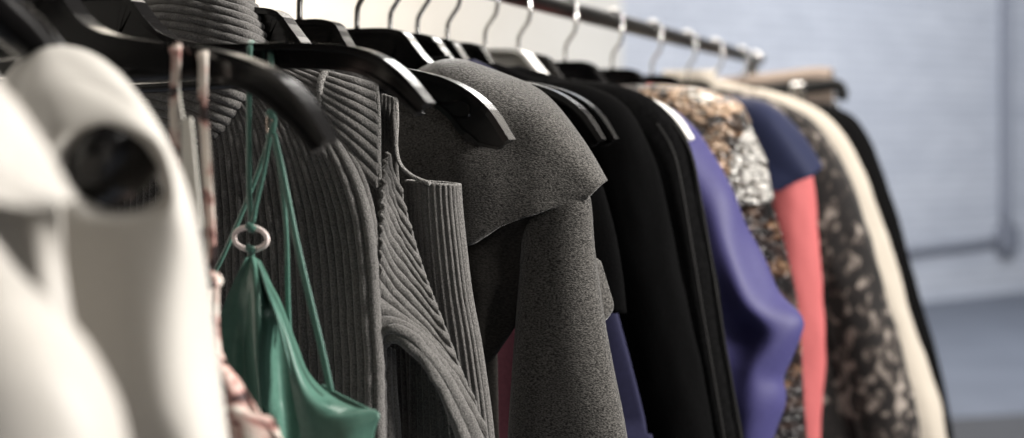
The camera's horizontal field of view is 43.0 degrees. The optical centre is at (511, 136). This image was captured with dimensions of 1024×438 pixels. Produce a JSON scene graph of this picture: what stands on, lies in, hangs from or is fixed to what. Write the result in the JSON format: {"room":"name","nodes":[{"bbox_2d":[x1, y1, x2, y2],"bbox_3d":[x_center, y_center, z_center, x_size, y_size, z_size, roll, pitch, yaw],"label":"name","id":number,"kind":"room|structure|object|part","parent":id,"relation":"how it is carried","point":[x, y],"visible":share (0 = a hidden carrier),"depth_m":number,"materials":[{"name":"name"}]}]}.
{"room":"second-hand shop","nodes":[
{"label":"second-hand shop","id":0,"kind":"room"},
{"bbox_2d":[255,0,621,68],"bbox_3d":[-1.510,-0.650,4.219,0.200,4.200,11.640,0,0,22],"label":"wall","id":1,"kind":"structure","parent":0,"point":[545,34],"depth_m":7.25,"materials":[{"name":"beige paint"}]},
{"bbox_2d":[622,0,1023,298],"bbox_3d":[5.336,-0.650,12.684,11.000,4.200,0.200,0,0,-34],"label":"wall","id":2,"kind":"structure","parent":0,"point":[920,77],"depth_m":11.38,"materials":[{"name":"paint"}]},
{"bbox_2d":[907,0,1018,254],"bbox_3d":[3.210,-0.632,11.088,3.445,3.437,0.132,0,0,-34],"label":"conduit","id":3,"kind":"object","parent":2,"relation":"attached to","point":[1006,235],"visible":0.68,"depth_m":11.93,"materials":[{"name":"grey metal"}]},
{"bbox_2d":[921,288,1023,302],"bbox_3d":[5.355,1.435,12.566,10.901,0.030,0.018,0,0,-34],"label":"baseboard","id":4,"kind":"structure","parent":2,"relation":"attached to","point":[1020,289],"depth_m":11.76,"materials":[{"name":"grey paint"}]},
{"bbox_2d":[922,292,1023,417],"bbox_3d":[3.425,1.500,6.699,16.000,0.100,26.000,0,0,22],"label":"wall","id":5,"kind":"structure","parent":0,"point":[979,341],"depth_m":8.83,"materials":[{"name":"grey paint"}]},
{"bbox_2d":[493,0,764,74],"bbox_3d":[-0.070,0.642,1.150,0.502,1.601,2.772,0,0,22],"label":"clothes rack","id":6,"kind":"object","parent":5,"relation":"on","point":[588,14],"visible":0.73,"depth_m":1.69,"materials":[{"name":"grey metal"}]},
{"bbox_2d":[0,0,159,206],"bbox_3d":[-0.313,-0.066,0.564,0.399,0.186,0.052,0,0,22],"label":"hanger","id":7,"kind":"object","parent":6,"relation":"hanging from","point":[107,165],"visible":0.59,"depth_m":0.48,"materials":[{"name":"black plastic"}]},
{"bbox_2d":[1,45,228,437],"bbox_3d":[-0.170,0.119,0.508,0.167,0.314,0.067,0,0,22],"label":"jacket","id":8,"kind":"object","parent":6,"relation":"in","point":[138,282],"visible":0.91,"depth_m":0.47,"materials":[{"name":"white fabric"}]},
{"bbox_2d":[0,0,338,152],"bbox_3d":[-0.270,-0.076,0.669,0.407,0.168,0.013,0,0,22],"label":"clothes hanger","id":9,"kind":"object","parent":6,"relation":"hanging from","point":[148,60],"visible":0.74,"depth_m":0.62,"materials":[{"name":"black plastic"}]},
{"bbox_2d":[169,43,281,437],"bbox_3d":[-0.138,0.097,0.609,0.088,0.284,0.022,0,0,36],"label":"camisole","id":10,"kind":"object","parent":9,"relation":"hanging from","point":[244,419],"visible":0.52,"depth_m":0.60,"materials":[{"name":"pink fabric"}]},
{"bbox_2d":[177,80,202,228],"bbox_3d":[-0.150,0.007,0.596,0.006,0.069,0.031,0,0,-35],"label":"tag","id":11,"kind":"object","parent":10,"relation":"hanging from","point":[188,153],"visible":0.86,"depth_m":0.59,"materials":[{"name":"beige paper"}]},
{"bbox_2d":[0,0,435,116],"bbox_3d":[-0.254,-0.086,0.774,0.458,0.150,0.013,0,0,22],"label":"clothes hanger","id":12,"kind":"object","parent":6,"relation":"hanging from","point":[130,18],"visible":0.43,"depth_m":0.72,"materials":[{"name":"black plastic"}]},
{"bbox_2d":[208,40,379,437],"bbox_3d":[-0.122,0.113,0.711,0.126,0.337,0.035,0,0,34],"label":"camisole","id":13,"kind":"object","parent":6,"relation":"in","point":[259,344],"visible":0.94,"depth_m":0.71,"materials":[{"name":"green fabric"}]},
{"bbox_3d":[-0.144,0.173,0.721,0.056,0.216,0.033,0,0,23],"label":"panel","id":14,"kind":"part","parent":13,"relation":"part of","materials":[{"name":"green fabric"}]},
{"bbox_2d":[257,261,379,437],"bbox_3d":[-0.105,0.168,0.701,0.083,0.199,0.030,0,0,23],"label":"cup","id":15,"kind":"object","parent":13,"relation":"on","point":[287,393],"depth_m":0.70,"materials":[{"name":"green fabric"}]},
{"bbox_3d":[-0.088,0.206,0.699,0.048,0.141,0.004,0,0,39],"label":"panel","id":16,"kind":"part","parent":13,"relation":"part of","materials":[{"name":"green fabric"}]},
{"bbox_2d":[254,7,515,148],"bbox_3d":[-0.189,-0.076,0.863,0.410,0.168,0.013,0,0,22],"label":"clothes hanger","id":17,"kind":"object","parent":6,"relation":"hanging from","point":[474,117],"visible":0.33,"depth_m":0.80,"materials":[{"name":"black plastic"}]},
{"bbox_2d":[106,0,494,437],"bbox_3d":[-0.158,0.199,0.852,0.324,0.654,0.073,0,0,22],"label":"ribbed knit top","id":18,"kind":"object","parent":17,"relation":"hanging from","point":[389,277],"visible":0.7,"depth_m":0.81,"materials":[{"name":"grey fabric"}]},
{"bbox_3d":[-0.194,0.236,0.844,0.264,0.579,0.021,0,0,25],"label":"panel","id":19,"kind":"part","parent":18,"relation":"part of","materials":[{"name":"grey fabric"}]},
{"bbox_3d":[-0.103,0.237,0.856,0.095,0.551,0.012,0,0,18],"label":"panel","id":20,"kind":"part","parent":18,"relation":"part of","materials":[{"name":"grey fabric"}]},
{"bbox_3d":[-0.049,0.117,0.792,0.078,0.216,0.036,0,0,23],"label":"panel","id":21,"kind":"part","parent":18,"relation":"part of","materials":[{"name":"grey fabric"}]},
{"bbox_2d":[294,0,477,145],"bbox_3d":[-0.155,-0.077,0.946,0.310,0.167,0.013,0,0,22],"label":"clothes hanger","id":22,"kind":"object","parent":6,"relation":"hanging from","point":[315,30],"visible":0.09,"depth_m":0.94,"materials":[{"name":"black plastic"}]},
{"bbox_2d":[398,59,626,437],"bbox_3d":[-0.105,0.297,0.953,0.420,0.708,0.066,0,0,22],"label":"coat","id":23,"kind":"object","parent":22,"relation":"hanging from","point":[536,271],"visible":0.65,"depth_m":0.88,"materials":[{"name":"grey fabric"}]},
{"bbox_2d":[398,59,607,245],"bbox_3d":[-0.018,0.009,0.918,0.181,0.132,0.062,0,0,23],"label":"drape","id":24,"kind":"object","parent":23,"relation":"hanging from","point":[536,189],"depth_m":0.89,"materials":[{"name":"grey fabric"}]},
{"bbox_2d":[414,0,468,59],"bbox_3d":[-0.082,-0.077,1.122,0.340,0.167,0.013,0,0,22],"label":"clothes hanger","id":25,"kind":"object","parent":6,"relation":"hanging from","point":[453,47],"visible":0.04,"depth_m":1.11,"materials":[{"name":"black plastic"}]},
{"bbox_2d":[468,59,652,437],"bbox_3d":[-0.081,0.393,1.122,0.469,0.916,0.035,0,0,22],"label":"dress","id":26,"kind":"object","parent":25,"relation":"hanging from","point":[634,418],"visible":0.05,"depth_m":1.05,"materials":[{"name":"blue fabric"}]},
{"bbox_2d":[444,0,494,62],"bbox_3d":[-0.059,-0.077,1.177,0.330,0.167,0.013,0,0,22],"label":"clothes hanger","id":27,"kind":"object","parent":6,"relation":"hanging from","point":[478,52],"visible":0.03,"depth_m":1.17,"materials":[{"name":"black plastic"}]},
{"bbox_2d":[484,63,713,437],"bbox_3d":[-0.061,0.292,1.174,0.511,0.717,0.042,0,0,22],"label":"jacket","id":28,"kind":"object","parent":27,"relation":"hanging from","point":[656,325],"visible":0.27,"depth_m":1.08,"materials":[{"name":"black fabric"}]},
{"bbox_2d":[347,0,605,146],"bbox_3d":[-0.122,-0.076,1.025,0.410,0.168,0.013,0,0,22],"label":"clothes hanger","id":29,"kind":"object","parent":6,"relation":"hanging from","point":[401,46],"visible":0.23,"depth_m":1.00,"materials":[{"name":"black plastic"}]},
{"bbox_2d":[498,328,514,437],"bbox_3d":[-0.122,0.325,1.024,0.370,0.752,0.029,0,0,22],"label":"camisole","id":30,"kind":"object","parent":29,"relation":"hanging from","point":[505,355],"visible":0.02,"depth_m":0.97,"materials":[{"name":"red fabric"}]},
{"bbox_2d":[387,0,618,146],"bbox_3d":[-0.101,-0.076,1.076,0.394,0.168,0.013,0,0,22],"label":"clothes hanger","id":31,"kind":"object","parent":6,"relation":"hanging from","point":[432,45],"visible":0.09,"depth_m":1.02,"materials":[{"name":"black plastic"}]},
{"bbox_2d":[429,56,626,312],"bbox_3d":[-0.103,0.034,1.070,0.413,0.200,0.034,0,0,22],"label":"cropped top","id":32,"kind":"object","parent":31,"relation":"hanging from","point":[605,240],"visible":0.03,"depth_m":0.99,"materials":[{"name":"black fabric"}]},
{"bbox_2d":[516,0,563,77],"bbox_3d":[0.006,-0.077,1.334,0.320,0.167,0.013,0,0,22],"label":"clothes hanger","id":33,"kind":"object","parent":6,"relation":"hanging from","point":[548,64],"visible":0.06,"depth_m":1.32,"materials":[{"name":"black plastic"}]},
{"bbox_2d":[672,109,803,437],"bbox_3d":[0.050,0.302,1.304,0.477,0.697,0.077,0,0,20],"label":"blouse","id":34,"kind":"object","parent":33,"relation":"hanging from","point":[763,331],"visible":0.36,"depth_m":1.21,"materials":[{"name":"fabric"}]},
{"bbox_2d":[554,0,606,82],"bbox_3d":[0.060,-0.077,1.464,0.320,0.167,0.013,0,0,22],"label":"clothes hanger","id":35,"kind":"object","parent":6,"relation":"hanging from","point":[580,70],"visible":0.09,"depth_m":1.46,"materials":[{"name":"black plastic"}]},
{"bbox_2d":[620,84,806,437],"bbox_3d":[0.062,0.296,1.468,0.585,0.708,0.082,0,0,22],"label":"sequinned top","id":36,"kind":"object","parent":35,"relation":"hanging from","point":[722,121],"visible":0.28,"depth_m":1.37,"materials":[{"name":"multicoloured fabric"}]},
{"bbox_2d":[482,0,694,141],"bbox_3d":[-0.026,-0.076,1.256,0.410,0.168,0.025,0,0,22],"label":"clothes hanger","id":37,"kind":"object","parent":6,"relation":"hanging from","point":[506,57],"visible":0.09,"depth_m":1.24,"materials":[{"name":"black plastic"},{"name":"steel"}]},
{"bbox_2d":[507,66,743,437],"bbox_3d":[-0.039,0.292,1.224,0.538,0.717,0.041,0,0,22],"label":"jacket","id":38,"kind":"object","parent":37,"relation":"hanging from","point":[671,150],"visible":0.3,"depth_m":1.13,"materials":[{"name":"fabric"}]},
{"bbox_3d":[0.159,0.151,1.122,0.070,0.325,0.003,0,0,23],"label":"beaded trim","id":39,"kind":"part","parent":38,"relation":"part of","materials":[{"name":"black"}]},
{"bbox_3d":[0.174,0.151,1.128,0.070,0.325,0.003,0,0,23],"label":"beaded trim","id":40,"kind":"part","parent":38,"relation":"part of","materials":[{"name":"black"}]},
{"bbox_2d":[599,8,646,84],"bbox_3d":[0.125,-0.077,1.621,0.320,0.167,0.013,0,0,22],"label":"clothes hanger","id":41,"kind":"object","parent":6,"relation":"hanging from","point":[618,76],"visible":0.09,"depth_m":1.61,"materials":[{"name":"black plastic"}]},
{"bbox_2d":[647,84,825,437],"bbox_3d":[0.126,0.342,1.622,0.522,0.817,0.078,0,0,22],"label":"dress","id":42,"kind":"object","parent":41,"relation":"hanging from","point":[792,162],"visible":0.2,"depth_m":1.51,"materials":[{"name":"red fabric"}]},
{"bbox_2d":[643,20,681,85],"bbox_3d":[0.192,-0.077,1.782,0.320,0.167,0.013,0,0,22],"label":"clothes hanger","id":43,"kind":"object","parent":6,"relation":"hanging from","point":[650,79],"visible":0.09,"depth_m":1.78,"materials":[{"name":"black plastic"}]},
{"bbox_2d":[703,88,919,437],"bbox_3d":[0.195,0.342,1.792,0.721,0.818,0.072,0,0,22],"label":"coat","id":44,"kind":"object","parent":43,"relation":"hanging from","point":[868,391],"visible":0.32,"depth_m":1.66,"materials":[{"name":"fabric"}]},
{"bbox_2d":[679,30,713,88],"bbox_3d":[0.263,-0.077,1.953,0.320,0.167,0.013,0,0,22],"label":"clothes hanger","id":45,"kind":"object","parent":6,"relation":"hanging from","point":[693,83],"visible":0.06,"depth_m":1.95,"materials":[{"name":"black plastic"}]},
{"bbox_2d":[662,69,945,437],"bbox_3d":[0.268,0.325,1.968,0.780,0.852,0.057,0,0,22],"label":"coat","id":46,"kind":"object","parent":45,"relation":"hanging from","point":[928,403],"visible":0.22,"depth_m":1.84,"materials":[{"name":"fabric"}]},
{"bbox_2d":[710,38,723,77],"bbox_3d":[0.329,-0.077,2.115,0.320,0.167,0.013,0,0,22],"label":"clothes hanger","id":47,"kind":"object","parent":6,"relation":"hanging from","point":[713,39],"visible":0.04,"depth_m":2.11,"materials":[{"name":"silver metal"}]},
{"bbox_2d":[800,100,953,437],"bbox_3d":[0.335,0.362,2.124,0.750,0.858,0.057,0,0,22],"label":"coat","id":48,"kind":"object","parent":47,"relation":"hanging from","point":[848,124],"visible":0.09,"depth_m":2.00,"materials":[{"name":"fabric"}]},
{"bbox_2d":[737,47,847,107],"bbox_3d":[0.397,-0.099,2.269,0.376,0.121,0.063,0,0,22],"label":"hanger","id":49,"kind":"object","parent":6,"relation":"hanging from","point":[798,90],"visible":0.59,"depth_m":2.20,"materials":[{"name":"black plastic"}]},
{"bbox_2d":[716,67,833,102],"bbox_3d":[0.415,0.116,2.287,0.292,0.472,0.048,0,0,22],"label":"trousers","id":50,"kind":"object","parent":49,"relation":"hanging from","point":[812,73],"visible":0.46,"depth_m":2.25,"materials":[{"name":"beige fabric"}]},
{"bbox_3d":[-0.355,-0.073,0.463,0.401,0.173,0.026,0,0,22],"label":"hanger","id":51,"kind":"object","parent":6,"relation":"hanging from","visible":0},
{"bbox_2d":[0,83,127,437],"bbox_3d":[-0.168,0.065,0.381,0.168,0.217,0.084,0,0,22],"label":"jacket","id":52,"kind":"object","parent":51,"relation":"hanging from","point":[53,384],"visible":1,"depth_m":0.34,"materials":[{"name":"white fabric"}]},
{"bbox_2d":[951,413,1023,437],"bbox_3d":[2.547,1.446,5.915,2.953,0.008,1.600,0,0,-16],"label":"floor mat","id":53,"kind":"object","parent":5,"relation":"on","point":[1010,425],"visible":0.33,"depth_m":6.47,"materials":[{"name":"grey"}]}
]}

